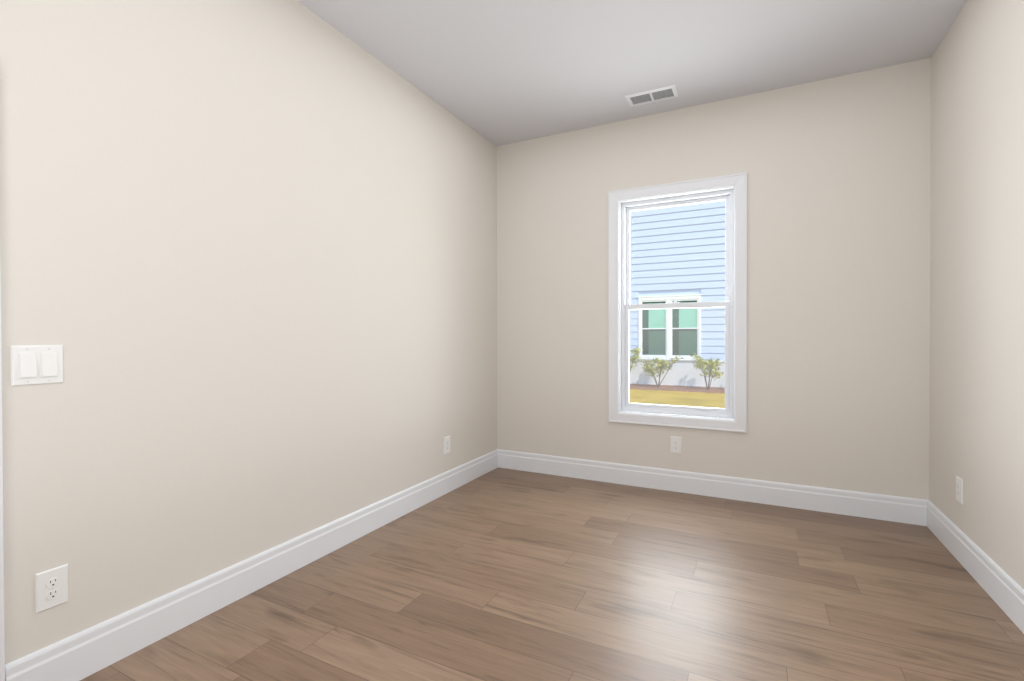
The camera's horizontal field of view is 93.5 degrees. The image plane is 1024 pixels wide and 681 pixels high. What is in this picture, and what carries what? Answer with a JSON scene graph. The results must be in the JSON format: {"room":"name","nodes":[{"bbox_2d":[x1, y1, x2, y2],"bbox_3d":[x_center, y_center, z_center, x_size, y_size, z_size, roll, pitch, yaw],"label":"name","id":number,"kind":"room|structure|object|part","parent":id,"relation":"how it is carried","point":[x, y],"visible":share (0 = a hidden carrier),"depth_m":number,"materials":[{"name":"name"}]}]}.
{"room":"empty bedroom","nodes":[
{"label":"empty bedroom","id":0,"kind":"room"},
{"bbox_2d":[0,0,496,664],"bbox_3d":[-1.210,-0.300,2.644,0.150,3.050,4.432,0,1,27],"label":"wall","id":1,"kind":"structure","parent":0,"point":[248,258],"depth_m":2.19,"materials":[{"name":"paint"}]},
{"bbox_2d":[0,271,4,680],"bbox_3d":[-1.948,0.171,1.160,0.170,2.135,0.980,0,1,27],"label":"door frame","id":2,"kind":"structure","parent":1,"relation":"attached to","point":[2,662],"depth_m":1.56,"materials":[{"name":"paint"}]},
{"bbox_2d":[10,345,62,385],"bbox_3d":[-1.622,0.084,1.650,0.013,0.135,0.135,0,1,27],"label":"switch plate","id":3,"kind":"object","parent":1,"relation":"attached to","point":[36,364],"visible":1,"depth_m":1.64,"materials":[{"name":"plastic"}]},
{"bbox_2d":[35,564,67,612],"bbox_3d":[-1.608,0.868,1.686,0.008,0.136,0.088,0,1,27],"label":"electrical outlet","id":4,"kind":"object","parent":1,"relation":"attached to","point":[51,588],"visible":1,"depth_m":1.68,"materials":[{"name":"plastic"}]},
{"bbox_2d":[5,449,496,680],"bbox_3d":[-0.896,1.136,3.085,0.018,0.170,3.383,0,1,27],"label":"baseboard","id":5,"kind":"structure","parent":1,"relation":"attached to","point":[81,655],"depth_m":2.17,"materials":[{"name":"paint"}]},
{"bbox_2d":[444,436,449,453],"bbox_3d":[-0.516,0.835,3.845,0.008,0.136,0.088,0,1,27],"label":"electrical outlet","id":6,"kind":"object","parent":1,"relation":"attached to","point":[446,444],"visible":1,"depth_m":3.84,"materials":[{"name":"plastic"}]},
{"bbox_2d":[80,467,1023,680],"bbox_3d":[0.294,1.328,1.898,3.514,0.200,4.732,0,1,27],"label":"floor","id":7,"kind":"structure","parent":0,"point":[500,574],"depth_m":2.24,"materials":[{"name":"brown wood"}]},
{"bbox_2d":[297,0,966,145],"bbox_3d":[0.288,-1.922,1.872,3.514,0.200,4.732,0,1,27],"label":"ceiling","id":8,"kind":"structure","parent":0,"point":[499,72],"depth_m":3.01,"materials":[{"name":"paint"}]},
{"bbox_2d":[625,85,678,106],"bbox_3d":[1.052,-1.833,3.620,0.360,0.010,0.190,0,1,27],"label":"ceiling vent","id":9,"kind":"object","parent":8,"relation":"in","point":[654,95],"visible":1,"depth_m":3.61,"materials":[{"name":"metal"}]},
{"bbox_2d":[497,58,930,499],"bbox_3d":[1.325,-0.316,3.929,3.514,3.050,0.150,0,1,27],"label":"wall","id":10,"kind":"structure","parent":0,"point":[837,170],"depth_m":3.53,"materials":[{"name":"paint"}]},
{"bbox_2d":[670,436,681,453],"bbox_3d":[1.313,0.838,3.858,0.088,0.136,0.008,0,1,27],"label":"electrical outlet","id":11,"kind":"object","parent":10,"relation":"attached to","point":[676,445],"visible":1,"depth_m":3.85,"materials":[{"name":"plastic"}]},
{"bbox_2d":[619,186,734,419],"bbox_3d":[1.313,-0.284,3.894,0.906,1.799,0.074,0,1,27],"label":"liner","id":12,"kind":"object","parent":10,"relation":"attached to","point":[679,194],"visible":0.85,"depth_m":3.97,"materials":[{"name":"paint"}]},
{"bbox_2d":[608,172,746,432],"bbox_3d":[1.328,-0.284,3.923,1.054,1.947,0.183,0,1,27],"label":"window","id":13,"kind":"structure","parent":10,"relation":"in","point":[738,423],"depth_m":3.86,"materials":[{"name":"paint"}]},
{"bbox_3d":[1.330,0.119,3.928,0.809,0.895,0.040,0,1,27],"label":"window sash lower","id":14,"kind":"part","parent":13,"relation":"part of","materials":[{"name":"white plastic"}]},
{"bbox_3d":[1.345,-0.284,3.956,0.911,1.804,0.110,0,1,27],"label":"window frame vinyl","id":15,"kind":"part","parent":13,"relation":"part of","materials":[{"name":"white plastic"}]},
{"bbox_2d":[630,307,724,407],"bbox_3d":[1.360,0.137,3.988,0.785,0.835,0.001,0,1,27],"label":"screen","id":16,"kind":"object","parent":13,"relation":"attached to","point":[678,356],"depth_m":3.98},
{"bbox_3d":[1.339,-0.286,3.944,0.755,1.646,0.038,0,1,27],"label":"glass","id":17,"kind":"part","parent":13,"relation":"part of","materials":[{"name":"clear glass"}]},
{"bbox_3d":[1.345,-0.699,3.956,0.809,0.872,0.030,0,1,27],"label":"window sash upper","id":18,"kind":"part","parent":13,"relation":"part of","materials":[{"name":"white plastic"}]},
{"bbox_2d":[497,449,924,525],"bbox_3d":[1.288,1.125,3.867,3.150,0.170,0.018,0,1,27],"label":"baseboard","id":19,"kind":"structure","parent":10,"relation":"attached to","point":[907,510],"depth_m":3.67,"materials":[{"name":"paint"}]},
{"bbox_2d":[929,0,1023,588],"bbox_3d":[1.792,-0.294,1.126,0.150,3.050,4.432,0,1,27],"label":"wall","id":20,"kind":"structure","parent":0,"point":[976,437],"depth_m":2.44,"materials":[{"name":"paint"}]},
{"bbox_2d":[956,476,962,503],"bbox_3d":[2.486,0.831,2.678,0.008,0.136,0.088,0,1,27],"label":"electrical outlet","id":21,"kind":"object","parent":20,"relation":"attached to","point":[959,489],"visible":1,"depth_m":2.67,"materials":[{"name":"plastic"}]},
{"bbox_2d":[925,500,1023,633],"bbox_3d":[1.720,1.146,1.176,0.018,0.170,4.432,0,1,27],"label":"baseboard","id":22,"kind":"structure","parent":20,"relation":"attached to","point":[1006,593],"depth_m":2.40,"materials":[{"name":"paint"}]},
{"label":"outside","id":23,"kind":"structure","parent":0,"visible":0},
{"bbox_2d":[630,389,724,407],"bbox_3d":[9.139,1.589,22.960,120.000,0.300,130.000,0,1,27],"label":"lawn","id":24,"kind":"structure","parent":23,"point":[673,396],"depth_m":12.72,"materials":[{"name":"green plant"}]},
{"bbox_2d":[630,288,724,387],"bbox_3d":[6.629,-2.034,20.195,16.040,7.000,9.034,0,1,27],"label":"neighbor house","id":25,"kind":"structure","parent":24,"relation":"on","point":[679,364],"depth_m":15.79,"materials":[{"name":"paint"}]},
{"bbox_2d":[638,294,701,360],"bbox_3d":[5.184,-0.421,15.902,2.040,2.130,0.087,0,1,27],"label":"window","id":26,"kind":"structure","parent":25,"relation":"attached to","point":[697,297],"depth_m":15.88,"materials":[{"name":"white plastic"}]},
{"bbox_3d":[4.763,0.053,16.153,0.769,0.864,0.006,0,1,27],"label":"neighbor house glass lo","id":27,"kind":"part","parent":26,"relation":"part of","materials":[{"name":"green glass"}]},
{"bbox_3d":[4.757,-0.857,16.137,0.769,0.884,0.006,0,1,27],"label":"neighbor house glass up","id":28,"kind":"part","parent":26,"relation":"part of","materials":[{"name":"green glass"}]},
{"bbox_3d":[5.634,0.055,15.713,0.769,0.864,0.006,0,1,27],"label":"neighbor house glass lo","id":29,"kind":"part","parent":26,"relation":"part of","materials":[{"name":"green glass"}]},
{"bbox_3d":[5.627,-0.855,15.697,0.769,0.884,0.006,0,1,27],"label":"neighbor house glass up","id":30,"kind":"part","parent":26,"relation":"part of","materials":[{"name":"green glass"}]},
{"bbox_2d":[630,200,724,359],"bbox_3d":[4.603,-2.442,16.187,16.060,6.150,0.070,0,1,27],"label":"neighbor house siding","id":31,"kind":"object","parent":25,"relation":"attached to","point":[681,240],"depth_m":15.65,"materials":[{"name":"paint"}]},
{"bbox_2d":[630,384,724,393],"bbox_3d":[5.168,1.498,15.102,28.000,0.025,1.499,0,1,27],"label":"ground","id":32,"kind":"structure","parent":24,"relation":"on","point":[687,389],"depth_m":14.92,"materials":[{"name":"brown soil"}]},
{"bbox_2d":[630,345,641,371],"bbox_3d":[3.833,0.818,15.920,1.078,1.348,1.092,0,1,27],"label":"bush","id":33,"kind":"object","parent":32,"relation":"on","point":[635,356],"depth_m":15.57,"materials":[{"name":"green plant"}]},
{"bbox_2d":[640,355,683,386],"bbox_3d":[4.803,0.932,15.361,1.375,1.127,1.129,0,1,27],"label":"bush","id":34,"kind":"object","parent":32,"relation":"on","point":[661,365],"depth_m":15.21,"materials":[{"name":"green plant"}]},
{"bbox_2d":[690,355,723,389],"bbox_3d":[5.918,0.929,14.604,0.936,1.139,1.070,0,1,27],"label":"bush","id":35,"kind":"object","parent":32,"relation":"on","point":[703,361],"depth_m":14.50,"materials":[{"name":"green plant"}]}
]}

